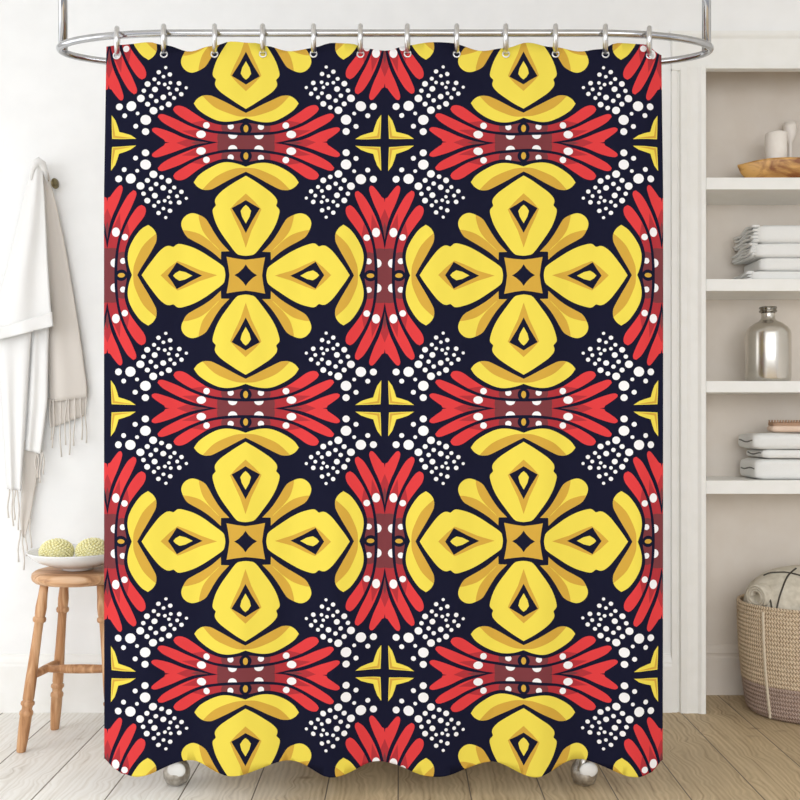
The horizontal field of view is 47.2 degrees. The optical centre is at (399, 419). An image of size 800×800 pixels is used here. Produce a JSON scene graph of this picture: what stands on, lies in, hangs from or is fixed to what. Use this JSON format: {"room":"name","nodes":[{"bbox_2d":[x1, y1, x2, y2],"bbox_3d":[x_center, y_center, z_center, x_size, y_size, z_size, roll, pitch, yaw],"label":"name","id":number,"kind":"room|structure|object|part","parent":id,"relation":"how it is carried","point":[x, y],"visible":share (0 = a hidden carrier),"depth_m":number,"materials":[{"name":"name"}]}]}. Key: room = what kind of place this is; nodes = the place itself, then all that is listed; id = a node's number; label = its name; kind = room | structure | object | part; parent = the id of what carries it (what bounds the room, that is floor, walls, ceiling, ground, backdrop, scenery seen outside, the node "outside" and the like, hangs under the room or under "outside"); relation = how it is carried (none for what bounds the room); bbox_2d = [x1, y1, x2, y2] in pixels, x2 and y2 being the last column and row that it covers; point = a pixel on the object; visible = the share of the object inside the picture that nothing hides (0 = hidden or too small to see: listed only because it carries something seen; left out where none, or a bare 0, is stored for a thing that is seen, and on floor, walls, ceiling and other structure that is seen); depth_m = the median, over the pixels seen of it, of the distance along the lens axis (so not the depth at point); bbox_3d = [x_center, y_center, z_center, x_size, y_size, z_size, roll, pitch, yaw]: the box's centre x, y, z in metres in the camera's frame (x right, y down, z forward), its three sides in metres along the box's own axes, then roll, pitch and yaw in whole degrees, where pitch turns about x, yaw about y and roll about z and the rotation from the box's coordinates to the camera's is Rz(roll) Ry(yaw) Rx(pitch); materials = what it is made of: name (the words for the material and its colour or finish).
{"room":"bathroom","nodes":[
{"label":"bathroom","id":0,"kind":"room"},
{"bbox_2d":[0,0,799,653],"bbox_3d":[0.050,-0.340,4.080,5.900,3.150,0.400,0,0,0],"label":"wall","id":1,"kind":"structure","parent":0,"point":[52,104],"depth_m":3.88,"materials":[{"name":"white paint"}]},
{"bbox_2d":[0,157,86,569],"bbox_3d":[-1.512,-0.230,3.808,0.405,1.721,0.122,0,0,-6],"label":"towel","id":2,"kind":"object","parent":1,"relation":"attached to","point":[37,301],"visible":1,"depth_m":3.81,"materials":[{"name":"white fabric"}]},
{"bbox_3d":[-1.604,-0.061,3.808,0.156,0.712,0.031,0,0,0],"label":"cloth panel","id":3,"kind":"part","parent":2,"relation":"part of","materials":[{"name":"white fabric"}]},
{"bbox_3d":[-1.573,-0.703,3.781,0.280,0.753,0.043,0,0,-3],"label":"cloth panel","id":4,"kind":"part","parent":2,"relation":"part of","materials":[{"name":"white fabric"}]},
{"bbox_3d":[-1.560,0.290,3.850,0.074,0.412,0.015,0,0,0],"label":"cloth panel","id":5,"kind":"part","parent":2,"relation":"part of","materials":[{"name":"beige fabric"}]},
{"bbox_3d":[-1.516,-0.180,3.826,0.104,0.644,0.021,0,0,0],"label":"cloth panel","id":6,"kind":"part","parent":2,"relation":"part of","materials":[{"name":"white fabric"}]},
{"bbox_3d":[-1.419,-0.583,3.859,0.200,1.015,0.034,0,0,-8],"label":"cloth panel","id":7,"kind":"part","parent":2,"relation":"part of","materials":[{"name":"beige fabric"}]},
{"bbox_3d":[-1.406,-0.034,3.864,0.160,0.136,0.021,0,0,0],"label":"cloth panel","id":8,"kind":"part","parent":2,"relation":"part of","materials":[{"name":"beige fabric"}]},
{"bbox_2d":[48,178,58,188],"bbox_3d":[-1.477,-1.011,3.834,0.087,0.086,0.090,0,0,0],"label":"wall hook","id":9,"kind":"object","parent":1,"relation":"attached to","point":[54,182],"visible":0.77,"depth_m":3.83,"materials":[{"name":"gold metal"}]},
{"bbox_2d":[0,654,671,712],"bbox_3d":[-0.876,1.113,3.872,4.048,0.245,0.016,0,0,0],"label":"baseboard","id":10,"kind":"structure","parent":1,"relation":"attached to","point":[83,693],"depth_m":3.86,"materials":[{"name":"white wood"}]},
{"bbox_2d":[0,695,799,799],"bbox_3d":[0.050,1.285,1.500,6.300,0.100,6.000,0,0,0],"label":"floor","id":11,"kind":"structure","parent":0,"point":[731,751],"depth_m":3.18,"materials":[{"name":"brown wood"}]},
{"bbox_2d":[16,565,103,752],"bbox_3d":[-1.237,0.906,3.550,0.378,0.658,0.368,0,0,0],"label":"wooden stool","id":12,"kind":"object","parent":11,"relation":"on","point":[46,577],"visible":0.61,"depth_m":3.44,"materials":[{"name":"brown wood"}]},
{"bbox_3d":[-1.377,0.923,3.436,0.118,0.624,0.050,0,0,-42],"label":"leg","id":13,"kind":"part","parent":12,"relation":"part of","materials":[{"name":"brown wood"}]},
{"bbox_3d":[-1.353,0.923,3.642,0.093,0.623,0.050,0,0,31],"label":"leg","id":14,"kind":"part","parent":12,"relation":"part of","materials":[{"name":"brown wood"}]},
{"bbox_2d":[26,544,103,571],"bbox_3d":[-1.245,0.539,3.540,0.372,0.075,0.372,0,0,0],"label":"serving bowl","id":15,"kind":"object","parent":12,"relation":"on","point":[81,563],"visible":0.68,"depth_m":3.40,"materials":[{"name":"white ceramic"}]},
{"bbox_2d":[38,538,74,556],"bbox_3d":[-1.322,0.507,3.525,0.132,0.106,0.131,0,0,0],"label":"sponge","id":16,"kind":"object","parent":15,"relation":"in","point":[56,547],"visible":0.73,"depth_m":3.49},
{"bbox_2d":[75,537,103,556],"bbox_3d":[-1.190,0.507,3.545,0.132,0.106,0.131,0,0,0],"label":"sponge","id":17,"kind":"object","parent":15,"relation":"in","point":[91,546],"visible":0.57,"depth_m":3.50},
{"bbox_3d":[-1.232,0.599,3.550,0.368,0.043,0.368,0,0,0],"label":"seat","id":18,"kind":"part","parent":12,"relation":"part of","materials":[{"name":"brown wood"}]},
{"bbox_3d":[-1.097,0.923,3.436,0.120,0.624,0.050,0,0,41],"label":"leg","id":19,"kind":"part","parent":12,"relation":"part of","materials":[{"name":"brown wood"}]},
{"bbox_2d":[163,759,597,785],"bbox_3d":[-0.070,0.910,3.364,1.624,0.650,0.621,0,0,0],"label":"bathtub","id":20,"kind":"object","parent":11,"relation":"on","point":[583,772],"visible":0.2,"depth_m":3.07,"materials":[{"name":"white ceramic"}]},
{"bbox_2d":[669,31,799,713],"bbox_3d":[1.953,-0.203,3.996,1.630,2.877,0.304,0,0,0],"label":"shelving","id":21,"kind":"object","parent":11,"relation":"on","point":[729,528],"visible":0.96,"depth_m":3.97,"materials":[{"name":"white paint"}]},
{"bbox_3d":[1.953,1.123,4.121,1.334,0.225,0.018,0,0,0],"label":"baseboard","id":22,"kind":"part","parent":21,"relation":"part of","materials":[{"name":"beige paint"}]},
{"bbox_3d":[1.953,-1.624,3.865,1.630,0.036,0.026,0,0,0],"label":"cornice","id":23,"kind":"part","parent":21,"relation":"part of","materials":[{"name":"white paint"}]},
{"bbox_3d":[1.953,0.283,3.989,1.334,0.057,0.280,0,0,0],"label":"shelf","id":24,"kind":"part","parent":21,"relation":"part of","materials":[{"name":"white paint"}]},
{"bbox_3d":[1.953,-0.140,3.989,1.334,0.048,0.280,0,0,0],"label":"shelf","id":25,"kind":"part","parent":21,"relation":"part of","materials":[{"name":"white paint"}]},
{"bbox_3d":[1.953,-0.567,3.989,1.334,0.050,0.280,0,0,0],"label":"shelf","id":26,"kind":"part","parent":21,"relation":"part of","materials":[{"name":"white paint"}]},
{"bbox_3d":[1.953,-0.994,3.989,1.334,0.050,0.280,0,0,0],"label":"shelf","id":27,"kind":"part","parent":21,"relation":"part of","materials":[{"name":"white paint"}]},
{"bbox_3d":[1.953,-0.175,4.139,1.334,2.820,0.018,0,0,0],"label":"panel","id":28,"kind":"part","parent":21,"relation":"part of","materials":[{"name":"beige paint"}]},
{"bbox_2d":[733,271,799,278],"bbox_3d":[1.696,-0.614,3.995,0.468,0.042,0.211,0,0,0],"label":"folded towel","id":29,"kind":"object","parent":21,"relation":"on","point":[748,274],"visible":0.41,"depth_m":3.89,"materials":[{"name":"white fabric"}]},
{"bbox_2d":[744,258,799,271],"bbox_3d":[1.732,-0.664,3.995,0.397,0.057,0.211,0,0,0],"label":"folded towel","id":30,"kind":"object","parent":29,"relation":"on","point":[766,264],"visible":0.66,"depth_m":3.89,"materials":[{"name":"white fabric"}]},
{"bbox_2d":[731,243,799,264],"bbox_3d":[1.705,-0.723,3.995,0.450,0.061,0.211,0,0,0],"label":"folded towel","id":31,"kind":"object","parent":30,"relation":"on","point":[750,253],"visible":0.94,"depth_m":3.90,"materials":[{"name":"white fabric"}]},
{"bbox_2d":[733,225,799,250],"bbox_3d":[1.709,-0.793,3.995,0.442,0.078,0.211,0,0,0],"label":"folded towel","id":32,"kind":"object","parent":31,"relation":"on","point":[765,234],"visible":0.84,"depth_m":3.90,"materials":[{"name":"white fabric"}]},
{"bbox_2d":[745,306,791,380],"bbox_3d":[1.587,-0.326,3.950,0.187,0.324,0.187,0,0,0],"label":"bottle","id":33,"kind":"object","parent":21,"relation":"on","point":[768,342],"visible":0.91,"depth_m":3.88,"materials":[{"name":"brushed silver metal"},{"name":"dark silver metal"}]},
{"bbox_2d":[737,157,799,177],"bbox_3d":[1.795,-1.069,3.973,0.660,0.099,0.175,0,0,0],"label":"dough bowl","id":34,"kind":"object","parent":21,"relation":"on","point":[780,167],"visible":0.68,"depth_m":3.92,"materials":[{"name":"brown wood"}]},
{"bbox_2d":[765,130,786,158],"bbox_3d":[1.632,-1.145,3.975,0.090,0.206,0.090,0,0,0],"label":"pillar candle","id":35,"kind":"object","parent":34,"relation":"in","point":[775,141],"visible":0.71,"depth_m":3.94,"materials":[{"name":"beige wax"}]},
{"bbox_2d":[783,121,796,156],"bbox_3d":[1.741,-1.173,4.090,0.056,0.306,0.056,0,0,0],"label":"candle holder","id":36,"kind":"object","parent":34,"relation":"in","point":[790,127],"visible":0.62,"depth_m":4.07,"materials":[{"name":"ceramic"}]},
{"bbox_2d":[740,457,799,478],"bbox_3d":[1.718,0.209,3.988,0.424,0.090,0.209,0,0,0],"label":"towel","id":37,"kind":"object","parent":21,"relation":"on","point":[752,467],"visible":0.94,"depth_m":3.89,"materials":[{"name":"grey fabric"}]},
{"bbox_2d":[746,449,799,457],"bbox_3d":[1.733,0.144,3.988,0.394,0.038,0.208,0,0,0],"label":"towel","id":38,"kind":"object","parent":37,"relation":"on","point":[763,453],"visible":0.99,"depth_m":3.89,"materials":[{"name":"grey fabric"}]},
{"bbox_2d":[738,433,799,448],"bbox_3d":[1.714,0.090,3.988,0.433,0.070,0.209,0,0,0],"label":"towel","id":39,"kind":"object","parent":38,"relation":"on","point":[748,440],"visible":1,"depth_m":3.89,"materials":[{"name":"grey fabric"}]},
{"bbox_2d":[767,420,799,431],"bbox_3d":[1.722,0.026,3.950,0.260,0.052,0.070,0,0,0],"label":"bath brush","id":40,"kind":"object","parent":39,"relation":"on","point":[778,426],"visible":1,"depth_m":3.92,"materials":[{"name":"brown wood"}]},
{"bbox_2d":[736,594,799,723],"bbox_3d":[1.750,0.999,3.882,0.634,0.470,0.494,0,0,0],"label":"rope basket","id":41,"kind":"object","parent":11,"relation":"on","point":[768,637],"visible":0.96,"depth_m":3.74,"materials":[{"name":"beige"}]},
{"bbox_2d":[743,565,799,609],"bbox_3d":[1.736,0.778,3.881,0.573,0.322,0.346,0,0,0],"label":"rolled blanket","id":42,"kind":"object","parent":41,"relation":"in","point":[779,587],"visible":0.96,"depth_m":3.78,"materials":[{"name":"fabric"}]},
{"bbox_3d":[0.050,-1.965,2.550,6.300,0.100,3.900,0,0,0],"label":"ceiling","id":43,"kind":"structure","parent":0,"visible":0},
{"bbox_2d":[56,0,713,64],"bbox_3d":[-0.052,-1.585,3.138,2.284,0.660,0.299,0,0,0],"label":"rail","id":44,"kind":"object","parent":43,"relation":"hanging from","point":[64,42],"visible":0.69,"depth_m":3.00,"materials":[{"name":"silver metal"}]},
{"bbox_3d":[-1.155,-1.589,3.138,0.030,0.651,0.030,0,0,0],"label":"ceiling rod","id":45,"kind":"part","parent":44,"relation":"part of","materials":[{"name":"silver metal"}]},
{"bbox_2d":[114,26,119,55],"bbox_3d":[-0.931,-1.246,3.017,0.017,0.099,0.099,0,0,-14],"label":"curtain ring","id":46,"kind":"object","parent":44,"relation":"hanging from","point":[116,28],"visible":0.91,"depth_m":2.98,"materials":[{"name":"metal"}]},
{"bbox_2d":[161,23,166,54],"bbox_3d":[-0.773,-1.246,3.001,0.017,0.099,0.099,0,0,-11],"label":"curtain ring","id":47,"kind":"object","parent":44,"relation":"hanging from","point":[163,26],"visible":0.94,"depth_m":2.96,"materials":[{"name":"metal"}]},
{"bbox_2d":[212,23,216,54],"bbox_3d":[-0.607,-1.246,3.000,0.017,0.099,0.099,0,0,-11],"label":"curtain ring","id":48,"kind":"object","parent":44,"relation":"hanging from","point":[214,26],"visible":0.94,"depth_m":2.96,"materials":[{"name":"metal"}]},
{"bbox_2d":[260,23,265,53],"bbox_3d":[-0.449,-1.246,3.000,0.017,0.099,0.099,0,0,-5],"label":"curtain ring","id":49,"kind":"object","parent":44,"relation":"hanging from","point":[262,26],"visible":0.94,"depth_m":2.96,"materials":[{"name":"metal"}]},
{"bbox_2d":[311,23,315,54],"bbox_3d":[-0.283,-1.246,3.000,0.017,0.099,0.099,0,0,-5],"label":"curtain ring","id":50,"kind":"object","parent":44,"relation":"hanging from","point":[313,26],"visible":0.98,"depth_m":2.96,"materials":[{"name":"metal"}]},
{"bbox_2d":[358,23,362,54],"bbox_3d":[-0.129,-1.246,3.000,0.017,0.099,0.099,0,0,-1],"label":"curtain ring","id":51,"kind":"object","parent":44,"relation":"hanging from","point":[360,26],"visible":0.98,"depth_m":2.96,"materials":[{"name":"metal"}]},
{"bbox_2d":[104,41,662,777],"bbox_3d":[-0.053,-0.036,3.005,1.833,2.403,0.043,0,0,0],"label":"shower curtain","id":52,"kind":"object","parent":44,"relation":"hanging from","point":[383,330],"visible":0.99,"depth_m":3.00,"materials":[{"name":"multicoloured fabric"}]},
{"bbox_2d":[404,23,410,54],"bbox_3d":[0.025,-1.246,3.000,0.017,0.099,0.099,0,0,3],"label":"curtain ring","id":53,"kind":"object","parent":44,"relation":"hanging from","point":[407,38],"visible":0.9,"depth_m":2.96,"materials":[{"name":"metal"}]},
{"bbox_2d":[454,23,458,54],"bbox_3d":[0.186,-1.246,3.000,0.017,0.099,0.099,0,0,3],"label":"curtain ring","id":54,"kind":"object","parent":44,"relation":"hanging from","point":[456,26],"visible":0.98,"depth_m":2.96,"materials":[{"name":"metal"}]},
{"bbox_2d":[503,23,508,54],"bbox_3d":[0.347,-1.246,3.000,0.017,0.099,0.099,0,0,9],"label":"curtain ring","id":55,"kind":"object","parent":44,"relation":"hanging from","point":[505,26],"visible":0.92,"depth_m":2.96,"materials":[{"name":"metal"}]},
{"bbox_2d":[553,23,557,54],"bbox_3d":[0.509,-1.246,3.000,0.017,0.099,0.099,0,0,9],"label":"curtain ring","id":56,"kind":"object","parent":44,"relation":"hanging from","point":[555,26],"visible":0.98,"depth_m":2.96,"materials":[{"name":"metal"}]},
{"bbox_2d":[603,23,607,54],"bbox_3d":[0.673,-1.246,3.001,0.017,0.099,0.099,0,0,14],"label":"curtain ring","id":57,"kind":"object","parent":44,"relation":"hanging from","point":[605,26],"visible":0.96,"depth_m":2.96,"materials":[{"name":"metal"}]},
{"bbox_2d":[646,25,651,55],"bbox_3d":[0.821,-1.246,3.015,0.017,0.099,0.099,0,0,16],"label":"curtain ring","id":58,"kind":"object","parent":44,"relation":"hanging from","point":[649,28],"visible":0.98,"depth_m":2.98,"materials":[{"name":"metal"}]},
{"bbox_3d":[1.050,-1.589,3.138,0.030,0.651,0.030,0,0,0],"label":"ceiling rod","id":59,"kind":"part","parent":44,"relation":"part of","materials":[{"name":"silver metal"}]}
]}

